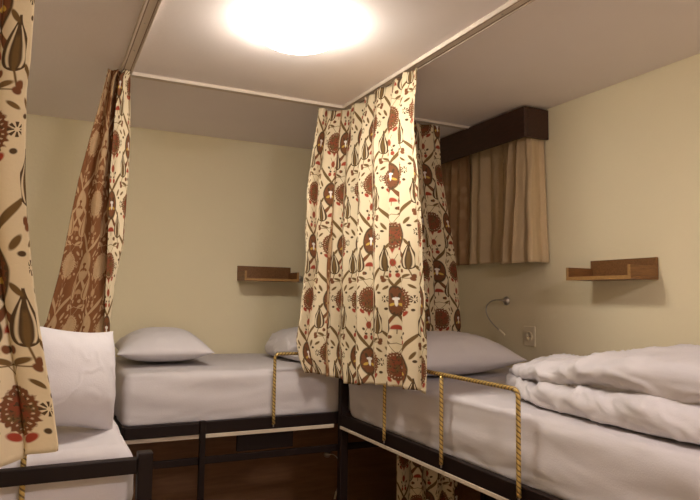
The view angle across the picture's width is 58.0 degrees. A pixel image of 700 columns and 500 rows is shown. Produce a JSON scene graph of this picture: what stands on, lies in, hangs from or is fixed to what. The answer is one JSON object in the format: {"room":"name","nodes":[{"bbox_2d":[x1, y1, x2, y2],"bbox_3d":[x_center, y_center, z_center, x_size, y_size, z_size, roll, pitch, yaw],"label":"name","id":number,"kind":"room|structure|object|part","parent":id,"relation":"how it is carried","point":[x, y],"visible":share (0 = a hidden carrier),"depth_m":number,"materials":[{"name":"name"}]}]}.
{"room":"dormitory","nodes":[
{"label":"dormitory","id":0,"kind":"room"},
{"bbox_2d":[25,114,311,356],"bbox_3d":[-0.981,0.687,3.855,3.179,2.800,0.100,3,-5,-26],"label":"wall","id":1,"kind":"structure","parent":0,"point":[199,208],"depth_m":3.86,"materials":[{"name":"paint"}]},
{"bbox_2d":[128,423,396,499],"bbox_3d":[-0.503,1.545,3.967,1.939,1.120,0.008,3,-5,-26],"label":"trim","id":2,"kind":"structure","parent":1,"relation":"attached to","point":[372,471],"depth_m":3.99,"materials":[{"name":"brown wood"}]},
{"bbox_2d":[237,266,298,281],"bbox_3d":[-0.514,0.149,3.968,0.352,0.095,0.168,3,-5,-26],"label":"wall shelf","id":3,"kind":"object","parent":1,"relation":"attached to","point":[244,273],"visible":1,"depth_m":4.01,"materials":[{"name":"brown wood"}]},
{"bbox_3d":[-0.663,0.151,3.889,0.014,0.044,0.150,3,-5,-26],"label":"panel","id":4,"kind":"part","parent":3,"relation":"part of","materials":[{"name":"brown wood"}]},
{"bbox_3d":[-0.359,0.167,4.036,0.014,0.044,0.150,3,-5,-26],"label":"panel","id":5,"kind":"part","parent":3,"relation":"part of","materials":[{"name":"brown wood"}]},
{"bbox_2d":[324,452,336,498],"bbox_3d":[-0.115,1.460,4.114,0.111,0.294,0.052,-2,-6,36],"label":"reading lamp","id":6,"kind":"object","parent":1,"relation":"attached to","point":[326,454],"visible":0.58,"depth_m":4.13,"materials":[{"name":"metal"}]},
{"bbox_3d":[-0.145,1.338,4.139,0.048,0.048,0.022,3,-5,-26],"label":"wall plate","id":7,"kind":"part","parent":6,"relation":"part of","materials":[{"name":"silver metal"}]},
{"bbox_2d":[27,0,699,149],"bbox_3d":[0.251,-0.934,1.488,3.179,0.100,5.630,3,-5,-26],"label":"ceiling","id":8,"kind":"structure","parent":0,"point":[546,54],"depth_m":2.62,"materials":[{"name":"paint"}]},
{"bbox_2d":[120,0,161,74],"bbox_3d":[-0.096,-0.920,0.966,0.050,0.018,4.100,3,-5,-26],"label":"track","id":9,"kind":"object","parent":8,"relation":"attached to","point":[149,9],"visible":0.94,"depth_m":2.37,"materials":[{"name":"beige plastic"}]},
{"bbox_2d":[43,68,130,332],"bbox_3d":[-1.149,-0.091,2.653,0.396,1.410,0.045,3,-5,-23],"label":"curtain","id":10,"kind":"object","parent":9,"relation":"hanging from","point":[82,299],"visible":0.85,"depth_m":2.69,"materials":[{"name":"multicoloured fabric"}]},
{"bbox_2d":[253,3,344,54],"bbox_3d":[-0.187,-0.781,2.306,0.336,0.090,0.336,3,-5,-26],"label":"ceiling lamp","id":11,"kind":"object","parent":8,"relation":"attached to","point":[299,29],"visible":1,"depth_m":2.21,"materials":[{"name":"beige plastic"}]},
{"bbox_2d":[130,72,471,129],"bbox_3d":[-0.105,-0.742,3.262,2.051,0.016,0.042,3,-5,-26],"label":"track","id":12,"kind":"object","parent":8,"relation":"attached to","point":[134,74],"visible":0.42,"depth_m":3.08,"materials":[{"name":"beige plastic"}]},
{"bbox_2d":[414,121,460,331],"bbox_3d":[0.356,-0.050,3.405,0.603,1.298,0.064,3,-5,-26],"label":"curtain","id":13,"kind":"object","parent":12,"relation":"hanging from","point":[442,305],"visible":0.3,"depth_m":3.47,"materials":[{"name":"multicoloured fabric"}]},
{"bbox_2d":[343,0,534,108],"bbox_3d":[0.883,-0.869,1.441,0.050,0.018,4.100,3,-5,-26],"label":"track","id":14,"kind":"object","parent":8,"relation":"attached to","point":[512,6],"visible":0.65,"depth_m":2.42,"materials":[{"name":"beige plastic"}]},
{"bbox_2d":[296,67,426,393],"bbox_3d":[0.110,-0.070,2.828,0.267,1.362,0.916,4,-6,-38],"label":"curtain","id":15,"kind":"object","parent":14,"relation":"hanging from","point":[362,317],"visible":1,"depth_m":2.86,"materials":[{"name":"multicoloured fabric"}]},
{"bbox_3d":[-0.750,-0.912,1.193,0.918,0.017,0.040,3,-5,-26],"label":"track","id":16,"kind":"object","parent":8,"relation":"attached to","visible":0},
{"bbox_2d":[0,0,57,466],"bbox_3d":[-0.834,-0.253,1.105,0.645,1.288,0.104,3,-5,-26],"label":"curtain","id":17,"kind":"object","parent":16,"relation":"hanging from","point":[27,417],"visible":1,"depth_m":1.20,"materials":[{"name":"multicoloured fabric"}]},
{"bbox_2d":[456,53,699,367],"bbox_3d":[1.635,0.581,2.001,0.100,2.800,5.530,3,-5,-26],"label":"wall","id":18,"kind":"structure","parent":0,"point":[622,159],"depth_m":2.88,"materials":[{"name":"paint"}]},
{"bbox_2d":[457,482,496,499],"bbox_3d":[1.347,1.449,2.379,0.008,1.120,4.471,3,-5,-26],"label":"trim","id":19,"kind":"structure","parent":18,"relation":"attached to","point":[465,492],"depth_m":3.73,"materials":[{"name":"brown wood"}]},
{"bbox_2d":[440,106,548,163],"bbox_3d":[0.709,-0.614,3.735,0.162,0.155,1.120,3,-5,-26],"label":"valance","id":20,"kind":"object","parent":18,"relation":"attached to","point":[524,121],"visible":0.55,"depth_m":3.39,"materials":[{"name":"brown wood"}]},
{"bbox_2d":[441,155,469,265],"bbox_3d":[0.612,-0.256,3.970,0.047,0.715,0.458,3,-5,-26],"label":"window curtain","id":21,"kind":"object","parent":20,"relation":"hanging from","point":[455,173],"visible":0.44,"depth_m":3.86,"materials":[{"name":"beige fabric"}]},
{"bbox_2d":[469,143,507,263],"bbox_3d":[0.816,-0.285,3.559,0.051,0.715,0.442,3,-5,-26],"label":"window curtain","id":22,"kind":"object","parent":20,"relation":"hanging from","point":[488,166],"visible":0.66,"depth_m":3.62,"materials":[{"name":"beige fabric"}]},
{"bbox_2d":[500,137,548,263],"bbox_3d":[0.906,-0.294,3.329,0.122,0.730,0.262,3,-5,-26],"label":"window curtain","id":23,"kind":"object","parent":20,"relation":"hanging from","point":[525,228],"visible":0.93,"depth_m":3.26,"materials":[{"name":"beige fabric"}]},
{"bbox_2d":[486,297,509,335],"bbox_3d":[0.825,0.366,3.515,0.056,0.214,0.162,3,-5,-26],"label":"reading lamp","id":24,"kind":"object","parent":18,"relation":"attached to","point":[506,300],"visible":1,"depth_m":3.49,"materials":[{"name":"silver metal"}]},
{"bbox_3d":[0.859,0.281,3.494,0.022,0.048,0.048,3,-5,-26],"label":"wall plate","id":25,"kind":"part","parent":24,"relation":"part of","materials":[{"name":"silver metal"}]},
{"bbox_2d":[524,326,535,346],"bbox_3d":[0.941,0.452,3.316,0.014,0.104,0.084,3,-5,-26],"label":"wall socket","id":26,"kind":"object","parent":18,"relation":"attached to","point":[529,331],"visible":1,"depth_m":3.31,"materials":[{"name":"beige plastic"}]},
{"bbox_2d":[566,257,658,280],"bbox_3d":[1.138,0.085,2.766,0.168,0.095,0.352,3,-5,-26],"label":"wall shelf","id":27,"kind":"object","parent":18,"relation":"attached to","point":[635,268],"visible":1,"depth_m":2.77,"materials":[{"name":"brown wood"}]},
{"bbox_3d":[1.059,0.105,2.914,0.150,0.044,0.014,3,-5,-26],"label":"panel","id":28,"kind":"part","parent":27,"relation":"part of","materials":[{"name":"brown wood"}]},
{"bbox_3d":[1.208,0.081,2.800,0.014,0.080,0.352,3,-5,-26],"label":"panel","id":29,"kind":"part","parent":27,"relation":"part of","materials":[{"name":"brown wood"}]},
{"bbox_3d":[1.207,0.084,2.611,0.150,0.044,0.014,3,-5,-26],"label":"panel","id":30,"kind":"part","parent":27,"relation":"part of","materials":[{"name":"brown wood"}]},
{"bbox_3d":[0.209,1.957,1.263,3.179,0.100,5.630,3,-5,-26],"label":"floor","id":31,"kind":"structure","parent":0,"visible":0},
{"bbox_2d":[0,450,152,499],"bbox_3d":[-1.434,1.244,2.428,0.963,1.456,1.968,3,-5,-26],"label":"bunk bed","id":32,"kind":"object","parent":31,"relation":"on","point":[141,465],"visible":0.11,"depth_m":1.73,"materials":[{"name":"brown metal"}]},
{"bbox_3d":[-1.097,0.626,1.597,0.493,0.288,0.015,3,-5,-26],"label":"guard rail","id":33,"kind":"part","parent":32,"relation":"part of","materials":[{"name":"gold metal"}]},
{"bbox_2d":[0,420,133,499],"bbox_3d":[-1.458,0.729,2.493,0.937,0.241,1.910,3,-5,-26],"label":"mattress","id":34,"kind":"object","parent":32,"relation":"on","point":[75,444],"visible":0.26,"depth_m":1.81,"materials":[{"name":"grey fabric"}]},
{"bbox_2d":[40,326,115,429],"bbox_3d":[-0.886,0.393,1.944,0.205,0.405,0.519,-1,-5,23],"label":"pillow","id":35,"kind":"object","parent":34,"relation":"on","point":[80,366],"visible":0.65,"depth_m":1.92,"materials":[{"name":"white fabric"}]},
{"bbox_3d":[-0.598,1.254,1.761,0.041,1.356,0.041,3,-5,-26],"label":"leg","id":36,"kind":"part","parent":32,"relation":"part of","materials":[{"name":"brown metal"}]},
{"bbox_2d":[113,352,485,499],"bbox_3d":[-0.311,1.304,3.529,1.960,1.540,0.969,3,-5,-26],"label":"bunk bed","id":37,"kind":"object","parent":31,"relation":"on","point":[266,432],"visible":0.38,"depth_m":2.97,"materials":[{"name":"brown metal"}]},
{"bbox_3d":[-1.178,0.821,3.153,0.028,0.047,0.884,3,-5,-26],"label":"rail","id":38,"kind":"part","parent":37,"relation":"part of","materials":[{"name":"brown metal"}]},
{"bbox_2d":[114,353,349,425],"bbox_3d":[-0.309,0.744,3.596,1.986,0.259,0.919,3,-5,-26],"label":"mattress","id":39,"kind":"object","parent":37,"relation":"on","point":[211,386],"visible":0.45,"depth_m":2.99,"materials":[{"name":"grey fabric"}]},
{"bbox_2d":[114,327,213,361],"bbox_3d":[-0.998,0.494,3.336,0.460,0.174,0.640,3,-5,-22],"label":"pillow","id":40,"kind":"object","parent":39,"relation":"on","point":[150,344],"visible":0.98,"depth_m":3.10,"materials":[{"name":"white fabric"}]},
{"bbox_2d":[265,327,299,360],"bbox_3d":[0.057,0.528,3.795,1.090,0.211,0.726,3,-5,-26],"label":"duvet","id":41,"kind":"object","parent":39,"relation":"on","point":[284,340],"visible":0.26,"depth_m":3.53,"materials":[{"name":"white fabric"}]},
{"bbox_3d":[-0.116,0.842,3.177,1.960,0.055,0.060,3,-5,-26],"label":"rail","id":42,"kind":"part","parent":37,"relation":"part of","materials":[{"name":"brown metal"}]},
{"bbox_3d":[-0.166,0.672,3.120,0.452,0.340,0.015,3,-5,-26],"label":"guard rail","id":43,"kind":"part","parent":37,"relation":"part of","materials":[{"name":"gold metal"}]},
{"bbox_2d":[397,455,457,499],"bbox_3d":[0.425,1.513,3.470,0.404,0.935,0.057,3,-5,-26],"label":"curtain","id":44,"kind":"object","parent":37,"relation":"hanging from","point":[415,481],"visible":0.44,"depth_m":3.46,"materials":[{"name":"multicoloured fabric"}]},
{"bbox_3d":[0.747,1.501,3.535,0.026,1.177,0.028,3,-5,-26],"label":"leg","id":45,"kind":"part","parent":37,"relation":"part of","materials":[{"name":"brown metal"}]},
{"bbox_2d":[337,370,562,499],"bbox_3d":[0.783,1.236,2.431,0.972,1.536,1.970,3,-5,-26],"label":"bunk bed","id":46,"kind":"object","parent":31,"relation":"on","point":[495,486],"visible":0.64,"depth_m":2.34,"materials":[{"name":"brown metal"}]},
{"bbox_3d":[-0.040,1.278,3.101,0.042,1.533,0.040,3,-5,-26],"label":"leg","id":47,"kind":"part","parent":46,"relation":"part of","materials":[{"name":"brown metal"}]},
{"bbox_3d":[0.336,0.625,2.323,0.014,0.320,0.014,3,-5,-26],"label":"guard post","id":48,"kind":"part","parent":46,"relation":"part of","materials":[{"name":"gold metal"}]},
{"bbox_3d":[0.334,0.619,2.328,0.015,0.334,0.863,3,-5,-26],"label":"guard rail","id":49,"kind":"part","parent":46,"relation":"part of","materials":[{"name":"gold metal"}]},
{"bbox_3d":[0.403,0.778,2.254,0.055,0.055,1.928,3,-5,-26],"label":"rail","id":50,"kind":"part","parent":46,"relation":"part of","materials":[{"name":"brown metal"}]},
{"bbox_3d":[0.778,1.498,3.483,0.040,1.177,0.039,3,-5,-26],"label":"leg","id":51,"kind":"part","parent":46,"relation":"part of","materials":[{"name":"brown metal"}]},
{"bbox_2d":[349,367,699,499],"bbox_3d":[0.817,0.679,2.476,0.948,0.248,1.914,3,-5,-26],"label":"mattress","id":52,"kind":"object","parent":46,"relation":"on","point":[564,456],"visible":0.58,"depth_m":1.94,"materials":[{"name":"grey fabric"}]},
{"bbox_2d":[426,331,526,375],"bbox_3d":[0.428,0.494,3.046,0.740,0.206,0.440,3,-5,-30],"label":"pillow","id":53,"kind":"object","parent":52,"relation":"on","point":[450,352],"visible":0.52,"depth_m":2.92,"materials":[{"name":"white fabric"}]},
{"bbox_2d":[505,344,699,444],"bbox_3d":[0.984,0.416,2.167,0.831,0.237,1.187,3,-5,-26],"label":"duvet","id":54,"kind":"object","parent":52,"relation":"on","point":[653,390],"visible":0.98,"depth_m":1.78,"materials":[{"name":"white fabric"}]}
]}

